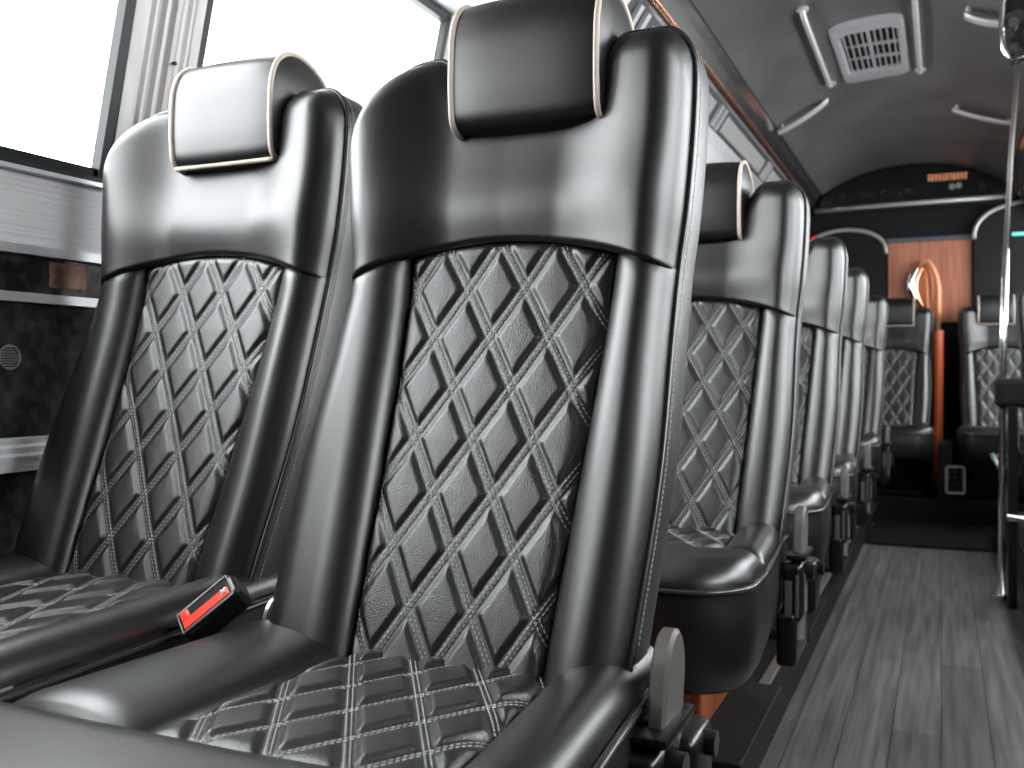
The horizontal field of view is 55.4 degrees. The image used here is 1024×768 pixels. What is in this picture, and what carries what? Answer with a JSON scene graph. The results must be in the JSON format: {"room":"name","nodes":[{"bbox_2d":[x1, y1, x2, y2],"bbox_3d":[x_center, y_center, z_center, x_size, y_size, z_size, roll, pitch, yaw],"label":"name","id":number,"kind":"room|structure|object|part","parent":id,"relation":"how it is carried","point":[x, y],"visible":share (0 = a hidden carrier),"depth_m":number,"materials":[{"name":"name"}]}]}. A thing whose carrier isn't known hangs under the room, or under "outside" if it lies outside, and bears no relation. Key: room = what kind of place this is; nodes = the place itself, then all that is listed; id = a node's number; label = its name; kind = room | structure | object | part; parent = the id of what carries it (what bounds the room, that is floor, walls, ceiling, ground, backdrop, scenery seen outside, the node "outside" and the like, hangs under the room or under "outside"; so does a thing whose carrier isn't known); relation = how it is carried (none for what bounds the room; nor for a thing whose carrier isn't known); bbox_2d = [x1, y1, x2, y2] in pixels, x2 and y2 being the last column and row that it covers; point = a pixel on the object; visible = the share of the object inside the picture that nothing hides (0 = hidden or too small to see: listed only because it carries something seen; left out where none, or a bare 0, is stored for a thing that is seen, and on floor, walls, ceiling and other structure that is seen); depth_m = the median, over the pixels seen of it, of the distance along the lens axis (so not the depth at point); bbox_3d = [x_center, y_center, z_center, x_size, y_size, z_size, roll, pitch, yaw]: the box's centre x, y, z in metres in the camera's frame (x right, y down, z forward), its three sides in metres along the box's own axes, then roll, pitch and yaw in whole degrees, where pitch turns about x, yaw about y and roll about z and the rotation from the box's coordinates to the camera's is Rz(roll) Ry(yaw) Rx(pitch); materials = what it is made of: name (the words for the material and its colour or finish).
{"room":"vehicle interior","nodes":[
{"label":"vehicle interior","id":0,"kind":"room"},
{"bbox_2d":[0,0,452,663],"bbox_3d":[-0.175,-0.209,2.546,0.243,1.870,7.720,0,1,24],"label":"wall","id":1,"kind":"structure","parent":0,"point":[43,220],"depth_m":1.49,"materials":[{"name":"plastic"}]},
{"bbox_2d":[0,344,20,369],"bbox_3d":[-0.735,-0.039,1.428,0.003,0.038,0.038,0,1,24],"label":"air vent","id":2,"kind":"object","parent":1,"relation":"attached to","point":[8,345],"visible":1,"depth_m":1.43,"materials":[{"name":"grey plastic"}]},
{"bbox_3d":[-0.223,-0.209,2.566,0.020,0.014,7.720,0,1,24],"label":"belt rail","id":3,"kind":"part","parent":1,"relation":"part of","materials":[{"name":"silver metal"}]},
{"bbox_3d":[-0.226,-0.273,2.567,0.012,0.123,7.720,0,1,24],"label":"belt panel","id":4,"kind":"part","parent":1,"relation":"part of","materials":[{"name":"silver metal"}]},
{"bbox_2d":[49,262,85,290],"bbox_3d":[-0.690,-0.167,1.516,0.004,0.039,0.070,0,1,24],"label":"plate","id":5,"kind":"object","parent":1,"relation":"attached to","point":[61,276],"visible":1,"depth_m":1.51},
{"bbox_2d":[0,0,136,189],"bbox_3d":[-0.766,-0.600,1.179,0.148,0.582,0.810,0,1,24],"label":"window","id":6,"kind":"structure","parent":1,"relation":"in","point":[13,159],"depth_m":1.54,"materials":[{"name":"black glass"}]},
{"bbox_2d":[197,0,451,67],"bbox_3d":[-0.379,-0.608,2.058,0.148,0.582,0.810,0,1,24],"label":"window","id":7,"kind":"structure","parent":1,"relation":"in","point":[427,6],"depth_m":2.31,"materials":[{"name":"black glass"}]},
{"bbox_2d":[431,0,820,209],"bbox_3d":[0.087,-1.010,2.373,0.453,0.224,7.590,0,1,24],"label":"rack","id":8,"kind":"object","parent":1,"relation":"attached to","point":[730,139],"visible":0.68,"depth_m":3.61,"materials":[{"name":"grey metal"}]},
{"bbox_3d":[0.539,-0.962,3.065,0.036,0.054,0.820,0,1,24],"label":"panel","id":9,"kind":"part","parent":8,"relation":"part of","materials":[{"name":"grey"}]},
{"bbox_3d":[0.237,-1.002,2.307,0.020,0.012,7.590,0,1,24],"label":"moulding","id":10,"kind":"part","parent":8,"relation":"part of","materials":[{"name":"silver metal"}]},
{"bbox_3d":[0.253,-1.015,2.300,0.015,0.015,7.590,0,1,24],"label":"copper rail","id":11,"kind":"part","parent":8,"relation":"part of","materials":[{"name":"brown"}]},
{"bbox_3d":[0.955,-0.970,4.007,0.036,0.054,0.820,0,1,24],"label":"panel","id":12,"kind":"part","parent":8,"relation":"part of","materials":[{"name":"grey plastic"}]},
{"bbox_3d":[0.270,-1.076,2.292,0.036,0.041,7.590,0,1,24],"label":"bright moulding","id":13,"kind":"part","parent":8,"relation":"part of","materials":[{"name":"silver metal"}]},
{"bbox_3d":[0.279,-1.104,2.288,0.035,0.034,7.590,0,1,24],"label":"shadow moulding","id":14,"kind":"part","parent":8,"relation":"part of","materials":[{"name":"black plastic"}]},
{"bbox_3d":[1.371,-0.979,4.950,0.036,0.054,0.820,0,1,24],"label":"panel","id":15,"kind":"part","parent":8,"relation":"part of","materials":[{"name":"grey plastic"}]},
{"bbox_2d":[650,0,790,179],"bbox_3d":[0.756,-1.210,2.125,2.360,0.180,7.720,0,1,24],"label":"trim","id":16,"kind":"structure","parent":0,"point":[650,0],"depth_m":3.94,"materials":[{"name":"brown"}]},
{"bbox_2d":[590,517,871,767],"bbox_3d":[-0.010,0.667,1.923,0.935,0.130,6.700,0,1,24],"label":"floor","id":17,"kind":"structure","parent":0,"point":[789,678],"depth_m":2.26,"materials":[{"name":"black"}]},
{"bbox_2d":[0,51,362,703],"bbox_3d":[-0.576,0.063,1.093,0.499,1.053,0.922,0,1,24],"label":"seat","id":18,"kind":"object","parent":17,"relation":"on","point":[170,466],"visible":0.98,"depth_m":1.30,"materials":[{"name":"black leather"}]},
{"bbox_3d":[-0.532,0.255,1.108,0.252,0.030,0.490,0,1,24],"label":"quilted seat panel","id":19,"kind":"part","parent":18,"relation":"part of","materials":[{"name":"black leather"}]},
{"bbox_3d":[-0.454,0.057,1.294,0.250,0.473,0.199,0,1,24],"label":"quilted panel","id":20,"kind":"part","parent":18,"relation":"part of","materials":[{"name":"black leather"}]},
{"bbox_2d":[0,0,718,767],"bbox_3d":[-0.111,0.085,0.874,0.525,1.052,0.747,0,1,24],"label":"seat","id":21,"kind":"object","parent":17,"relation":"on","point":[469,575],"visible":1,"depth_m":0.99,"materials":[{"name":"black leather"}]},
{"bbox_2d":[177,575,251,641],"bbox_3d":[-0.308,0.234,1.011,0.077,0.071,0.041,0,1,-9],"label":"seat belt buckle","id":22,"kind":"object","parent":21,"relation":"on","point":[226,601],"visible":0.98,"depth_m":1.00,"materials":[{"name":"black plastic"}]},
{"bbox_3d":[-0.099,0.277,0.855,0.252,0.030,0.360,0,1,24],"label":"quilted seat panel","id":23,"kind":"part","parent":21,"relation":"part of","materials":[{"name":"black leather"}]},
{"bbox_3d":[-0.038,0.079,1.001,0.250,0.473,0.199,0,1,24],"label":"quilted panel","id":24,"kind":"part","parent":21,"relation":"part of","materials":[{"name":"black leather"}]},
{"bbox_3d":[0.134,0.301,0.865,0.034,0.010,0.105,0,1,24],"label":"recline lever","id":25,"kind":"part","parent":21,"relation":"part of","materials":[{"name":"black plastic"}]},
{"bbox_3d":[0.131,0.337,0.860,0.017,0.232,0.115,0,1,24],"label":"hinge plate","id":26,"kind":"part","parent":21,"relation":"part of","materials":[{"name":"grey metal"}]},
{"bbox_2d":[599,160,824,767],"bbox_3d":[0.261,0.083,1.699,0.509,1.040,0.747,0,1,24],"label":"seat","id":27,"kind":"object","parent":17,"relation":"on","point":[729,509],"visible":0.54,"depth_m":1.76,"materials":[{"name":"black leather"}]},
{"bbox_3d":[0.280,0.504,1.756,0.340,0.200,0.420,0,1,24],"label":"mounting plate","id":28,"kind":"part","parent":27,"relation":"part of","materials":[{"name":"black metal"}]},
{"bbox_3d":[0.266,0.270,1.683,0.237,0.030,0.360,0,1,24],"label":"quilted seat panel","id":29,"kind":"part","parent":27,"relation":"part of","materials":[{"name":"black leather"}]},
{"bbox_3d":[0.328,0.072,1.829,0.250,0.473,0.199,0,1,24],"label":"quilted panel","id":30,"kind":"part","parent":27,"relation":"part of","materials":[{"name":"black leather"}]},
{"bbox_3d":[0.499,0.293,1.692,0.034,0.010,0.105,0,1,24],"label":"recline lever","id":31,"kind":"part","parent":27,"relation":"part of","materials":[{"name":"black plastic"}]},
{"bbox_3d":[0.497,0.330,1.688,0.017,0.232,0.115,0,1,24],"label":"hinge plate","id":32,"kind":"part","parent":27,"relation":"part of","materials":[{"name":"grey metal"}]},
{"bbox_2d":[760,237,860,641],"bbox_3d":[0.598,0.076,2.463,0.509,1.040,0.747,0,1,24],"label":"seat","id":33,"kind":"object","parent":17,"relation":"on","point":[823,315],"visible":0.16,"depth_m":2.52,"materials":[{"name":"black leather"}]},
{"bbox_3d":[0.603,0.263,2.447,0.237,0.030,0.360,0,1,24],"label":"quilted seat panel","id":34,"kind":"part","parent":33,"relation":"part of","materials":[{"name":"black leather"}]},
{"bbox_3d":[0.617,0.497,2.519,0.340,0.200,0.420,0,1,24],"label":"mounting plate","id":35,"kind":"part","parent":33,"relation":"part of","materials":[{"name":"black"}]},
{"bbox_3d":[0.665,0.065,2.593,0.250,0.473,0.199,0,1,24],"label":"quilted panel","id":36,"kind":"part","parent":33,"relation":"part of","materials":[{"name":"black leather"}]},
{"bbox_3d":[0.836,0.286,2.456,0.034,0.010,0.105,0,1,24],"label":"recline lever","id":37,"kind":"part","parent":33,"relation":"part of","materials":[{"name":"black plastic"}]},
{"bbox_3d":[0.834,0.322,2.452,0.017,0.232,0.115,0,1,24],"label":"hinge plate","id":38,"kind":"part","parent":33,"relation":"part of","materials":[{"name":"grey metal"}]},
{"bbox_2d":[759,501,871,683],"bbox_3d":[0.410,0.602,1.737,0.023,0.008,6.700,0,1,24],"label":"trim","id":39,"kind":"structure","parent":17,"relation":"on","point":[773,668],"depth_m":2.06,"materials":[{"name":"grey metal"}]},
{"bbox_2d":[823,267,879,574],"bbox_3d":[0.933,0.069,3.222,0.509,1.040,0.747,0,1,24],"label":"seat","id":40,"kind":"object","parent":17,"relation":"on","point":[857,296],"visible":0.08,"depth_m":3.28,"materials":[{"name":"black leather"}]},
{"bbox_3d":[0.952,0.490,3.279,0.340,0.200,0.420,0,1,24],"label":"mounting plate","id":41,"kind":"part","parent":40,"relation":"part of","materials":[{"name":"black metal"}]},
{"bbox_3d":[1.000,0.058,3.353,0.250,0.473,0.199,0,1,24],"label":"quilted panel","id":42,"kind":"part","parent":40,"relation":"part of","materials":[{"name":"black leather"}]},
{"bbox_3d":[1.171,0.279,3.216,0.034,0.010,0.105,0,1,24],"label":"recline lever","id":43,"kind":"part","parent":40,"relation":"part of","materials":[{"name":"black plastic"}]},
{"bbox_3d":[1.169,0.315,3.211,0.017,0.232,0.115,0,1,24],"label":"hinge plate","id":44,"kind":"part","parent":40,"relation":"part of","materials":[{"name":"grey metal"}]},
{"bbox_2d":[858,295,895,518],"bbox_3d":[1.454,0.058,4.402,0.509,1.040,0.747,0,1,24],"label":"seat","id":45,"kind":"object","parent":17,"relation":"on","point":[876,330],"visible":0.1,"depth_m":4.46,"materials":[{"name":"black leather"}]},
{"bbox_3d":[1.520,0.047,4.533,0.250,0.473,0.199,0,1,24],"label":"quilted panel","id":46,"kind":"part","parent":45,"relation":"part of","materials":[{"name":"black leather"}]},
{"bbox_3d":[1.473,0.479,4.459,0.340,0.200,0.420,0,1,24],"label":"mounting plate","id":47,"kind":"part","parent":45,"relation":"part of","materials":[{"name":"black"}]},
{"bbox_3d":[1.689,0.304,4.391,0.017,0.232,0.115,0,1,24],"label":"hinge plate","id":48,"kind":"part","parent":45,"relation":"part of","materials":[{"name":"grey metal"}]},
{"bbox_2d":[692,0,1023,195],"bbox_3d":[0.756,-1.182,2.126,0.980,0.185,7.720,0,1,24],"label":"ceiling","id":49,"kind":"structure","parent":0,"point":[864,127],"depth_m":3.97,"materials":[{"name":"grey plastic"}]},
{"bbox_2d":[778,98,827,134],"bbox_3d":[1.250,-1.149,4.193,0.205,0.133,0.044,0,1,24],"label":"handle","id":50,"kind":"object","parent":49,"relation":"attached to","point":[824,103],"visible":1,"depth_m":4.18,"materials":[{"name":"silver metal"}]},
{"bbox_2d":[796,6,835,87],"bbox_3d":[1.115,-1.205,3.552,0.040,0.037,0.920,0,1,24],"label":"rail","id":51,"kind":"object","parent":49,"relation":"attached to","point":[802,10],"visible":1,"depth_m":3.41,"materials":[{"name":"silver metal"}]},
{"bbox_2d":[827,13,910,82],"bbox_3d":[1.344,-1.235,3.642,0.260,0.031,0.730,0,1,24],"label":"ceiling vent","id":52,"kind":"object","parent":49,"relation":"in","point":[874,41],"visible":1,"depth_m":3.58,"materials":[{"name":"grey plastic"}]},
{"bbox_2d":[842,27,899,73],"bbox_3d":[1.333,-1.235,3.619,0.190,0.020,0.456,0,1,24],"label":"grille","id":53,"kind":"object","parent":52,"relation":"attached to","point":[873,48],"depth_m":3.63,"materials":[{"name":"grey plastic"}]},
{"bbox_2d":[912,0,925,73],"bbox_3d":[1.294,-1.229,3.134,0.040,0.037,1.640,0,1,24],"label":"rail","id":54,"kind":"object","parent":49,"relation":"attached to","point":[915,9],"visible":1,"depth_m":3.42,"materials":[{"name":"silver metal"}]},
{"bbox_2d":[952,105,1010,125],"bbox_3d":[2.061,-1.178,4.272,0.245,0.110,0.044,0,1,24],"label":"handle","id":55,"kind":"object","parent":49,"relation":"attached to","point":[955,110],"visible":0.94,"depth_m":4.26,"materials":[{"name":"silver metal"}]},
{"bbox_2d":[964,8,998,26],"bbox_3d":[1.536,-1.182,3.137,0.150,0.072,0.044,0,1,24],"label":"handle","id":56,"kind":"object","parent":49,"relation":"attached to","point":[968,16],"visible":0.64,"depth_m":3.14,"materials":[{"name":"silver metal"}]},
{"bbox_2d":[998,0,1023,64],"bbox_3d":[1.277,-0.976,2.381,0.161,0.379,0.055,0,1,24],"label":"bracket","id":57,"kind":"object","parent":49,"relation":"attached to","point":[1011,13],"visible":1,"depth_m":2.40,"materials":[{"name":"silver metal"}]},
{"bbox_3d":[1.227,-0.882,2.388,0.024,0.023,0.025,0,1,24],"label":"screw knob","id":58,"kind":"part","parent":57,"relation":"part of","materials":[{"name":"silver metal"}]},
{"bbox_2d":[760,522,1023,767],"bbox_3d":[0.777,0.750,2.189,2.260,0.040,7.820,0,1,24],"label":"floor","id":59,"kind":"structure","parent":0,"point":[914,663],"depth_m":2.44,"materials":[{"name":"grey wood"}]},
{"bbox_2d":[865,520,1006,552],"bbox_3d":[1.975,0.700,4.535,0.580,0.014,0.720,0,1,24],"label":"floor mat","id":60,"kind":"object","parent":59,"relation":"on","point":[978,538],"visible":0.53,"depth_m":4.46,"materials":[{"name":"black"}]},
{"bbox_2d":[857,440,1023,526],"bbox_3d":[2.286,0.497,5.213,1.540,0.410,0.804,0,1,24],"label":"step","id":61,"kind":"structure","parent":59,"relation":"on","point":[949,503],"depth_m":4.85,"materials":[{"name":"black"}]},
{"bbox_2d":[858,298,935,494],"bbox_3d":[2.009,0.045,5.250,0.499,1.053,0.749,0,1,24],"label":"seat","id":62,"kind":"object","parent":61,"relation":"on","point":[909,337],"visible":0.66,"depth_m":5.35,"materials":[{"name":"black leather"}]},
{"bbox_3d":[2.048,0.471,5.298,0.340,0.200,0.420,0,1,24],"label":"mounting plate","id":63,"kind":"part","parent":62,"relation":"part of","materials":[{"name":"black"}]},
{"bbox_3d":[2.096,0.039,5.372,0.250,0.473,0.199,0,1,24],"label":"quilted panel","id":64,"kind":"part","parent":62,"relation":"part of","materials":[{"name":"black leather"}]},
{"bbox_2d":[932,330,943,487],"bbox_3d":[2.345,0.138,5.372,0.053,0.864,0.054,0,1,24],"label":"post","id":65,"kind":"object","parent":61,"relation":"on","point":[938,335],"visible":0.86,"depth_m":5.35,"materials":[{"name":"brown paint"}]},
{"bbox_2d":[945,466,965,494],"bbox_3d":[2.189,0.475,4.823,0.094,0.142,0.012,0,1,24],"label":"grille","id":66,"kind":"object","parent":61,"relation":"attached to","point":[948,469],"depth_m":4.82,"materials":[{"name":"grey plastic"}]},
{"bbox_2d":[956,295,1023,499],"bbox_3d":[2.550,0.047,5.012,0.499,1.053,0.749,0,1,24],"label":"seat","id":67,"kind":"object","parent":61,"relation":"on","point":[977,437],"visible":0.69,"depth_m":5.21,"materials":[{"name":"black leather"}]},
{"bbox_3d":[2.555,0.473,5.075,0.340,0.200,0.420,0,1,24],"label":"mounting plate","id":68,"kind":"part","parent":67,"relation":"part of","materials":[{"name":"black"}]},
{"bbox_3d":[2.581,0.041,5.158,0.250,0.473,0.199,0,1,24],"label":"quilted panel","id":69,"kind":"part","parent":67,"relation":"part of","materials":[{"name":"black leather"}]},
{"bbox_2d":[990,453,1006,508],"bbox_3d":[2.357,0.518,4.573,0.214,0.381,0.078,0,1,24],"label":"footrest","id":70,"kind":"object","parent":59,"relation":"on","point":[992,455],"visible":0.29,"depth_m":4.61,"materials":[{"name":"silver metal"}]},
{"bbox_2d":[991,63,1020,601],"bbox_3d":[1.643,-0.222,3.241,0.088,1.884,0.064,0,1,24],"label":"pole","id":71,"kind":"object","parent":59,"relation":"on","point":[1000,596],"visible":0.83,"depth_m":3.24,"materials":[{"name":"silver metal"}]},
{"bbox_2d":[994,378,1023,608],"bbox_3d":[1.802,0.351,3.078,0.504,0.740,0.080,0,1,24],"label":"rail","id":72,"kind":"object","parent":59,"relation":"on","point":[1008,392],"visible":1,"depth_m":3.12,"materials":[{"name":"black"}]},
{"bbox_2d":[1006,514,1023,522],"bbox_3d":[1.752,0.439,3.046,0.372,0.049,0.024,0,1,24],"label":"bar","id":73,"kind":"object","parent":72,"relation":"attached to","point":[1010,517],"visible":1,"depth_m":3.10,"materials":[{"name":"silver metal"}]},
{"bbox_2d":[809,164,1022,484],"bbox_3d":[2.318,-0.302,5.675,2.160,2.000,0.060,0,1,24],"label":"wall","id":74,"kind":"structure","parent":0,"point":[948,221],"depth_m":5.60,"materials":[{"name":"black plastic"}]},
{"bbox_2d":[809,228,887,480],"bbox_3d":[1.962,-0.174,5.760,0.483,1.482,0.073,0,1,24],"label":"surround","id":75,"kind":"object","parent":74,"relation":"attached to","point":[867,250],"visible":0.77,"depth_m":5.68,"materials":[{"name":"black"}]},
{"bbox_3d":[1.952,-0.833,5.731,0.483,0.162,0.024,0,1,24],"label":"grey trim","id":76,"kind":"part","parent":75,"relation":"part of","materials":[{"name":"grey"}]},
{"bbox_2d":[817,165,1011,215],"bbox_3d":[2.296,-1.132,5.617,1.040,0.250,0.050,0,1,24],"label":"display panel","id":77,"kind":"object","parent":74,"relation":"attached to","point":[911,182],"visible":1,"depth_m":5.60,"materials":[{"name":"black plastic"}]},
{"bbox_3d":[2.487,-1.116,5.516,0.032,0.031,0.020,0,1,24],"label":"knob","id":78,"kind":"part","parent":77,"relation":"part of","materials":[{"name":"grey plastic"}]},
{"bbox_3d":[2.519,-1.119,5.502,0.032,0.031,0.020,0,1,24],"label":"knob","id":79,"kind":"part","parent":77,"relation":"part of","materials":[{"name":"grey plastic"}]},
{"bbox_3d":[2.628,-1.111,5.454,0.036,0.035,0.020,0,1,24],"label":"knob","id":80,"kind":"part","parent":77,"relation":"part of","materials":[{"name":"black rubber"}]},
{"bbox_2d":[814,193,1014,213],"bbox_3d":[2.285,-1.033,5.593,1.061,0.046,0.033,0,1,24],"label":"bar","id":81,"kind":"object","parent":74,"relation":"attached to","point":[994,196],"visible":0.95,"depth_m":5.58,"materials":[{"name":"grey metal"}]},
{"bbox_2d":[887,234,971,322],"bbox_3d":[2.377,-0.596,5.560,0.458,0.490,0.098,0,1,24],"label":"wood panel","id":82,"kind":"object","parent":74,"relation":"attached to","point":[951,256],"depth_m":5.56,"materials":[{"name":"brown wood"}]},
{"bbox_3d":[2.290,-0.564,5.570,0.077,0.250,0.047,0,1,24],"label":"polished pull","id":83,"kind":"part","parent":82,"relation":"part of","materials":[{"name":"silver metal"}]},
{"bbox_3d":[2.322,-0.551,5.569,0.147,0.311,0.070,0,1,24],"label":"round door handle","id":84,"kind":"part","parent":82,"relation":"part of","materials":[{"name":"silver metal"}]},
{"bbox_3d":[2.319,-0.556,5.568,0.066,0.254,0.034,0,1,24],"label":"copper pull","id":85,"kind":"part","parent":82,"relation":"part of","materials":[{"name":"brown"}]},
{"bbox_3d":[2.390,-0.829,5.587,0.458,0.025,0.035,0,1,24],"label":"header trim","id":86,"kind":"part","parent":82,"relation":"part of","materials":[{"name":"grey metal"}]},
{"bbox_2d":[972,199,1023,485],"bbox_3d":[2.857,-0.223,5.364,0.605,1.587,0.073,0,1,24],"label":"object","id":87,"kind":"object","parent":74,"relation":"attached to","point":[988,231],"visible":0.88,"depth_m":5.42,"materials":[{"name":"black"}]},
{"bbox_3d":[2.847,-0.912,5.335,0.605,0.207,0.024,0,1,24],"label":"grey trim","id":88,"kind":"part","parent":87,"relation":"part of","materials":[{"name":"grey plastic"}]},
{"bbox_2d":[1012,232,1023,235],"bbox_3d":[2.786,-0.823,5.348,0.085,0.017,0.029,0,1,24],"label":"indicator","id":89,"kind":"object","parent":87,"relation":"attached to","point":[1013,233],"visible":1,"depth_m":5.34,"materials":[{"name":"teal plastic"}]},
{"bbox_2d":[917,260,940,329],"bbox_3d":[2.353,-0.501,5.504,0.125,0.401,0.037,0,1,37],"label":"handrail","id":90,"kind":"object","parent":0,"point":[930,264],"visible":0.85,"depth_m":5.47,"materials":[{"name":"orange metal"}]},
{"bbox_2d":[1018,511,1023,532],"bbox_3d":[1.226,0.672,1.324,0.640,0.130,6.600,0,1,24],"label":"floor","id":91,"kind":"structure","parent":0,"point":[1021,525],"depth_m":4.07,"materials":[{"name":"black"}]},
{"bbox_2d":[1006,287,1023,497],"bbox_3d":[2.214,0.058,3.772,0.525,1.052,0.747,0,1,24],"label":"seat","id":92,"kind":"object","parent":91,"relation":"on","point":[1020,297],"visible":0.76,"depth_m":4.04,"materials":[{"name":"black leather"}]},
{"bbox_2d":[1006,509,1023,590],"bbox_3d":[0.935,0.662,1.452,0.035,0.126,6.600,0,1,24],"label":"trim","id":93,"kind":"structure","parent":91,"relation":"attached to","point":[1020,532],"depth_m":3.50,"materials":[{"name":"black plastic"}]},
{"bbox_3d":[1.688,-0.201,1.724,0.243,1.870,7.720,0,1,24],"label":"wall","id":94,"kind":"structure","parent":0,"visible":0},
{"bbox_2d":[1012,130,1023,201],"bbox_3d":[1.389,-1.005,1.799,0.453,0.224,7.590,0,1,24],"label":"rack","id":95,"kind":"object","parent":94,"relation":"attached to","point":[1018,162],"visible":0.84,"depth_m":4.91,"materials":[{"name":"black rubber"}]},
{"bbox_3d":[1.207,-1.072,1.879,0.036,0.041,7.590,0,1,24],"label":"bright moulding","id":96,"kind":"part","parent":95,"relation":"part of","materials":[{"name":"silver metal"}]},
{"bbox_3d":[1.198,-1.101,1.882,0.035,0.034,7.590,0,1,24],"label":"shadow moulding","id":97,"kind":"part","parent":95,"relation":"part of","materials":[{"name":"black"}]},
{"bbox_3d":[1.223,-1.011,1.872,0.015,0.015,7.590,0,1,24],"label":"copper rail","id":98,"kind":"part","parent":95,"relation":"part of","materials":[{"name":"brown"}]},
{"bbox_3d":[1.240,-0.998,1.865,0.020,0.012,7.590,0,1,24],"label":"moulding","id":99,"kind":"part","parent":95,"relation":"part of","materials":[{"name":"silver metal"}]}
]}

